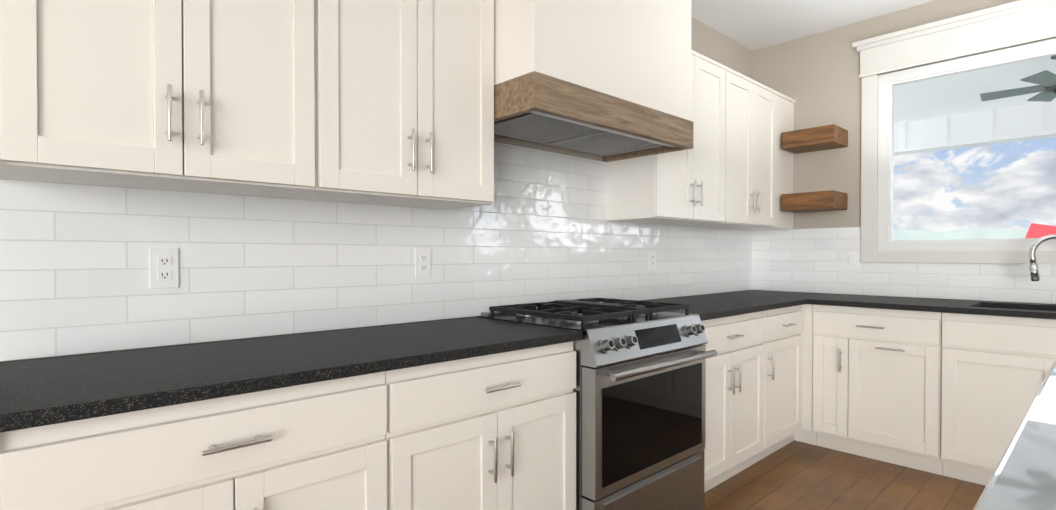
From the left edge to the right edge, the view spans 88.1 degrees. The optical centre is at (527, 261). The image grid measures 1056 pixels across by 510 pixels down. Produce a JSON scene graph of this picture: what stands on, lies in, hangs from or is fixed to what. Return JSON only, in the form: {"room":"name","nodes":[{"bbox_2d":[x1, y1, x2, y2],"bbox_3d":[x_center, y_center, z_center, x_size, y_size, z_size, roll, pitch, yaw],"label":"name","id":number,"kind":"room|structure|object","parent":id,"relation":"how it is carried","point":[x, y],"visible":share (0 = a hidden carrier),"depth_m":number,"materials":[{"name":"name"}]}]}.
{"room":"kitchen","nodes":[
{"label":"kitchen","id":0,"kind":"room"},
{"bbox_2d":[0,17,752,361],"bbox_3d":[-0.962,-0.213,1.803,7.520,2.750,0.150,-1,1,-43],"label":"wall","id":1,"kind":"structure","parent":0,"point":[718,47],"depth_m":3.70,"materials":[{"name":"beige paint"}]},
{"bbox_2d":[0,0,314,197],"bbox_3d":[-0.952,-0.673,1.454,0.665,0.934,0.361,-1,1,-43],"label":"upper cabinet","id":2,"kind":"object","parent":1,"relation":"attached to","point":[211,96],"visible":1,"depth_m":1.33,"materials":[{"name":"white paint"}]},
{"bbox_2d":[0,142,751,360],"bbox_3d":[0.196,-0.151,2.778,4.180,0.772,0.009,-1,1,-43],"label":"tile backsplash","id":3,"kind":"structure","parent":1,"relation":"attached to","point":[74,268],"depth_m":1.89,"materials":[{"name":"white tile"}]},
{"bbox_2d":[150,248,178,287],"bbox_3d":[-1.060,0.021,1.592,0.070,0.115,0.008,-1,1,-43],"label":"electrical outlet","id":4,"kind":"object","parent":3,"relation":"attached to","point":[164,273],"visible":1,"depth_m":1.59,"materials":[{"name":"white plastic"}]},
{"bbox_2d":[415,249,430,277],"bbox_3d":[-0.420,0.008,2.191,0.070,0.115,0.008,-1,1,-43],"label":"electrical outlet","id":5,"kind":"object","parent":3,"relation":"attached to","point":[422,262],"visible":1,"depth_m":2.19,"materials":[{"name":"white plastic"}]},
{"bbox_2d":[649,251,655,269],"bbox_3d":[0.749,-0.004,3.283,0.070,0.115,0.008,-1,1,-43],"label":"electrical outlet","id":6,"kind":"object","parent":3,"relation":"attached to","point":[652,260],"visible":1,"depth_m":3.28,"materials":[{"name":"white plastic"}]},
{"bbox_2d":[279,0,493,208],"bbox_3d":[-0.464,-0.678,1.910,0.666,0.934,0.361,-1,1,-43],"label":"upper cabinet","id":7,"kind":"object","parent":1,"relation":"attached to","point":[404,102],"visible":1,"depth_m":1.78,"materials":[{"name":"white paint"}]},
{"bbox_2d":[494,0,692,161],"bbox_3d":[0.223,-1.063,2.430,1.050,1.059,0.533,-1,1,-43],"label":"range hood","id":8,"kind":"object","parent":1,"relation":"attached to","point":[609,80],"visible":0.81,"depth_m":2.19,"materials":[{"name":"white paint"}]},
{"bbox_2d":[606,49,733,227],"bbox_3d":[0.822,-0.691,3.137,0.782,0.934,0.326,-1,1,-43],"label":"upper cabinet","id":9,"kind":"object","parent":1,"relation":"attached to","point":[733,168],"depth_m":3.01,"materials":[{"name":"white paint"}]},
{"bbox_2d":[710,71,777,228],"bbox_3d":[1.298,-0.696,3.582,0.776,0.934,0.326,-1,1,-43],"label":"upper cabinet","id":10,"kind":"object","parent":1,"relation":"attached to","point":[755,103],"depth_m":3.51,"materials":[{"name":"white paint"}]},
{"bbox_2d":[738,92,795,229],"bbox_3d":[1.688,-0.700,3.946,0.408,0.934,0.326,-1,1,-43],"label":"upper cabinet","id":11,"kind":"object","parent":1,"relation":"attached to","point":[785,103],"depth_m":3.88,"materials":[{"name":"white paint"}]},
{"bbox_2d":[691,0,934,50],"bbox_3d":[0.865,-1.618,-0.166,7.520,0.100,5.500,-1,1,-43],"label":"ceiling","id":12,"kind":"structure","parent":0,"point":[752,25],"depth_m":3.57,"materials":[{"name":"white paint"}]},
{"bbox_2d":[704,440,985,509],"bbox_3d":[0.865,1.232,-0.136,7.520,0.100,5.500,-1,1,-43],"label":"floor","id":13,"kind":"structure","parent":0,"point":[795,475],"depth_m":2.79,"materials":[{"name":"brown wood"}]},
{"bbox_2d":[0,371,386,509],"bbox_3d":[-0.829,0.724,1.391,0.739,0.884,0.641,-1,1,-43],"label":"base cabinet","id":14,"kind":"object","parent":13,"relation":"on","point":[321,445],"visible":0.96,"depth_m":1.16,"materials":[{"name":"white paint"}]},
{"bbox_2d":[0,317,582,432],"bbox_3d":[-0.569,0.265,1.637,1.497,0.030,0.632,-1,1,-43],"label":"countertop","id":15,"kind":"structure","parent":14,"relation":"on","point":[38,392],"depth_m":1.35,"materials":[{"name":"black stone"}]},
{"bbox_2d":[385,341,575,509],"bbox_3d":[-0.288,0.719,1.897,0.737,0.884,0.641,-1,1,-43],"label":"base cabinet","id":16,"kind":"object","parent":13,"relation":"on","point":[497,431],"visible":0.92,"depth_m":1.65,"materials":[{"name":"white paint"}]},
{"bbox_2d":[476,298,716,509],"bbox_3d":[0.303,0.669,2.363,0.756,0.974,0.734,-1,1,-43],"label":"range","id":17,"kind":"object","parent":13,"relation":"on","point":[640,389],"visible":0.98,"depth_m":2.10,"materials":[{"name":"silver metal"}]},
{"bbox_2d":[701,311,763,492],"bbox_3d":[0.819,0.708,2.932,0.766,0.884,0.641,-1,1,-43],"label":"base cabinet","id":18,"kind":"object","parent":13,"relation":"on","point":[734,427],"visible":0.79,"depth_m":2.74,"materials":[{"name":"white paint"}]},
{"bbox_2d":[749,305,803,465],"bbox_3d":[1.331,0.703,3.411,0.634,0.884,0.641,-1,1,-43],"label":"base cabinet","id":19,"kind":"object","parent":13,"relation":"on","point":[783,331],"visible":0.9,"depth_m":3.17,"materials":[{"name":"white paint"}]},
{"bbox_2d":[636,292,811,320],"bbox_3d":[1.004,0.249,3.104,1.280,0.030,0.635,-1,1,-43],"label":"countertop","id":20,"kind":"structure","parent":19,"relation":"on","point":[717,305],"depth_m":3.09,"materials":[{"name":"black stone"}]},
{"bbox_2d":[794,304,815,444],"bbox_3d":[1.734,0.699,3.781,0.587,0.884,0.650,-1,1,-43],"label":"base cabinet","id":21,"kind":"object","parent":13,"relation":"on","point":[805,434],"visible":0.1,"depth_m":3.37,"materials":[{"name":"white paint"}]},
{"bbox_2d":[812,304,942,474],"bbox_3d":[2.153,0.704,3.293,0.641,0.884,0.633,-1,1,-43],"label":"base cabinet","id":22,"kind":"object","parent":13,"relation":"on","point":[876,383],"visible":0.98,"depth_m":3.08,"materials":[{"name":"white paint"}]},
{"bbox_2d":[941,312,1055,485],"bbox_3d":[2.682,0.710,2.728,0.641,0.884,0.910,-1,1,-43],"label":"base cabinet","id":23,"kind":"object","parent":13,"relation":"on","point":[995,370],"visible":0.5,"depth_m":2.74,"materials":[{"name":"white paint"}]},
{"bbox_2d":[732,290,1055,318],"bbox_3d":[2.451,0.250,2.974,0.635,0.030,2.803,-1,1,-43],"label":"countertop","id":24,"kind":"structure","parent":23,"relation":"on","point":[994,308],"depth_m":3.03,"materials":[{"name":"black stone"}]},
{"bbox_2d":[1029,234,1055,280],"bbox_3d":[2.827,0.047,2.892,0.131,0.379,0.254,-1,1,-43],"label":"faucet","id":25,"kind":"object","parent":24,"relation":"on","point":[1034,270],"visible":1,"depth_m":2.92,"materials":[{"name":"silver metal"}]},
{"bbox_3d":[0.904,0.736,0.278,3.350,0.884,1.079,-1,1,-43],"label":"kitchen island","id":26,"kind":"object","parent":13,"relation":"on","visible":0},
{"bbox_2d":[973,359,1055,509],"bbox_3d":[0.924,0.279,0.252,3.430,0.030,1.100,-1,1,-43],"label":"island countertop","id":27,"kind":"structure","parent":26,"relation":"on","point":[1023,476],"depth_m":0.69,"materials":[{"name":"white stone"}]},
{"bbox_2d":[752,0,1055,303],"bbox_3d":[3.608,-0.219,2.311,0.150,2.750,5.350,-1,1,-43],"label":"wall","id":28,"kind":"structure","parent":0,"point":[816,78],"depth_m":3.79,"materials":[{"name":"beige paint"}]},
{"bbox_2d":[781,190,847,212],"bbox_3d":[1.966,-0.405,3.753,0.270,0.113,0.335,-1,1,-43],"label":"floating shelf","id":29,"kind":"object","parent":28,"relation":"attached to","point":[830,200],"visible":1,"depth_m":3.66,"materials":[{"name":"brown wood"}]},
{"bbox_2d":[782,124,847,153],"bbox_3d":[1.966,-0.833,3.748,0.270,0.112,0.335,-1,1,-43],"label":"floating shelf","id":30,"kind":"object","parent":28,"relation":"attached to","point":[827,137],"visible":1,"depth_m":3.67,"materials":[{"name":"brown wood"}]},
{"bbox_2d":[752,227,1055,303],"bbox_3d":[2.682,0.003,3.188,0.009,0.455,2.808,-1,1,-43],"label":"tile backsplash","id":31,"kind":"structure","parent":28,"relation":"attached to","point":[813,260],"depth_m":3.65,"materials":[{"name":"white tile"}]},
{"bbox_2d":[847,251,857,267],"bbox_3d":[2.194,-0.008,3.695,0.008,0.115,0.070,-1,1,-43],"label":"light switch","id":32,"kind":"object","parent":31,"relation":"attached to","point":[852,259],"visible":1,"depth_m":3.69,"materials":[{"name":"white plastic"}]},
{"bbox_2d":[852,0,1055,263],"bbox_3d":[2.950,-0.717,2.930,0.158,1.467,2.130,-1,1,-43],"label":"window","id":33,"kind":"structure","parent":28,"relation":"in","point":[888,82],"depth_m":3.36,"materials":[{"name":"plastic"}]},
{"label":"outside","id":34,"kind":"structure","parent":0,"visible":0},
{"bbox_3d":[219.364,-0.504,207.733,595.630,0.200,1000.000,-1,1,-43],"label":"ground","id":35,"kind":"structure","parent":34,"visible":0},
{"bbox_2d":[893,227,1027,240],"bbox_3d":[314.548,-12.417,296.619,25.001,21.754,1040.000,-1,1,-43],"label":"hills","id":36,"kind":"structure","parent":35,"relation":"on","point":[939,235],"depth_m":332.81,"materials":[{"name":"white"}]},
{"bbox_2d":[1025,223,1055,237],"bbox_3d":[50.837,-1.270,52.388,7.000,4.600,4.500,-1,1,-43],"label":"house","id":37,"kind":"structure","parent":35,"relation":"on","point":[1046,230],"depth_m":50.77,"materials":[{"name":"red"}]},
{"bbox_3d":[4.564,1.362,4.146,3.730,0.350,14.000,-1,1,-43],"label":"porch floor","id":38,"kind":"structure","parent":35,"relation":"on","visible":0},
{"bbox_2d":[894,100,1055,154],"bbox_3d":[5.840,-0.240,5.323,0.235,2.830,14.000,-1,1,-43],"label":"beam","id":39,"kind":"structure","parent":38,"relation":"on","point":[1022,120],"depth_m":6.08,"materials":[{"name":"white paint"}]},
{"bbox_2d":[894,56,1055,123],"bbox_3d":[4.564,-1.693,4.114,3.730,0.100,14.000,-1,1,-43],"label":"porch ceiling","id":40,"kind":"structure","parent":39,"relation":"on","point":[932,86],"depth_m":5.33,"materials":[{"name":"white paint"}]},
{"bbox_2d":[980,55,1055,101],"bbox_3d":[4.122,-1.469,4.240,0.978,0.350,0.940,-1,1,-43],"label":"fan","id":41,"kind":"object","parent":40,"relation":"hanging from","point":[1043,81],"depth_m":4.35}
]}

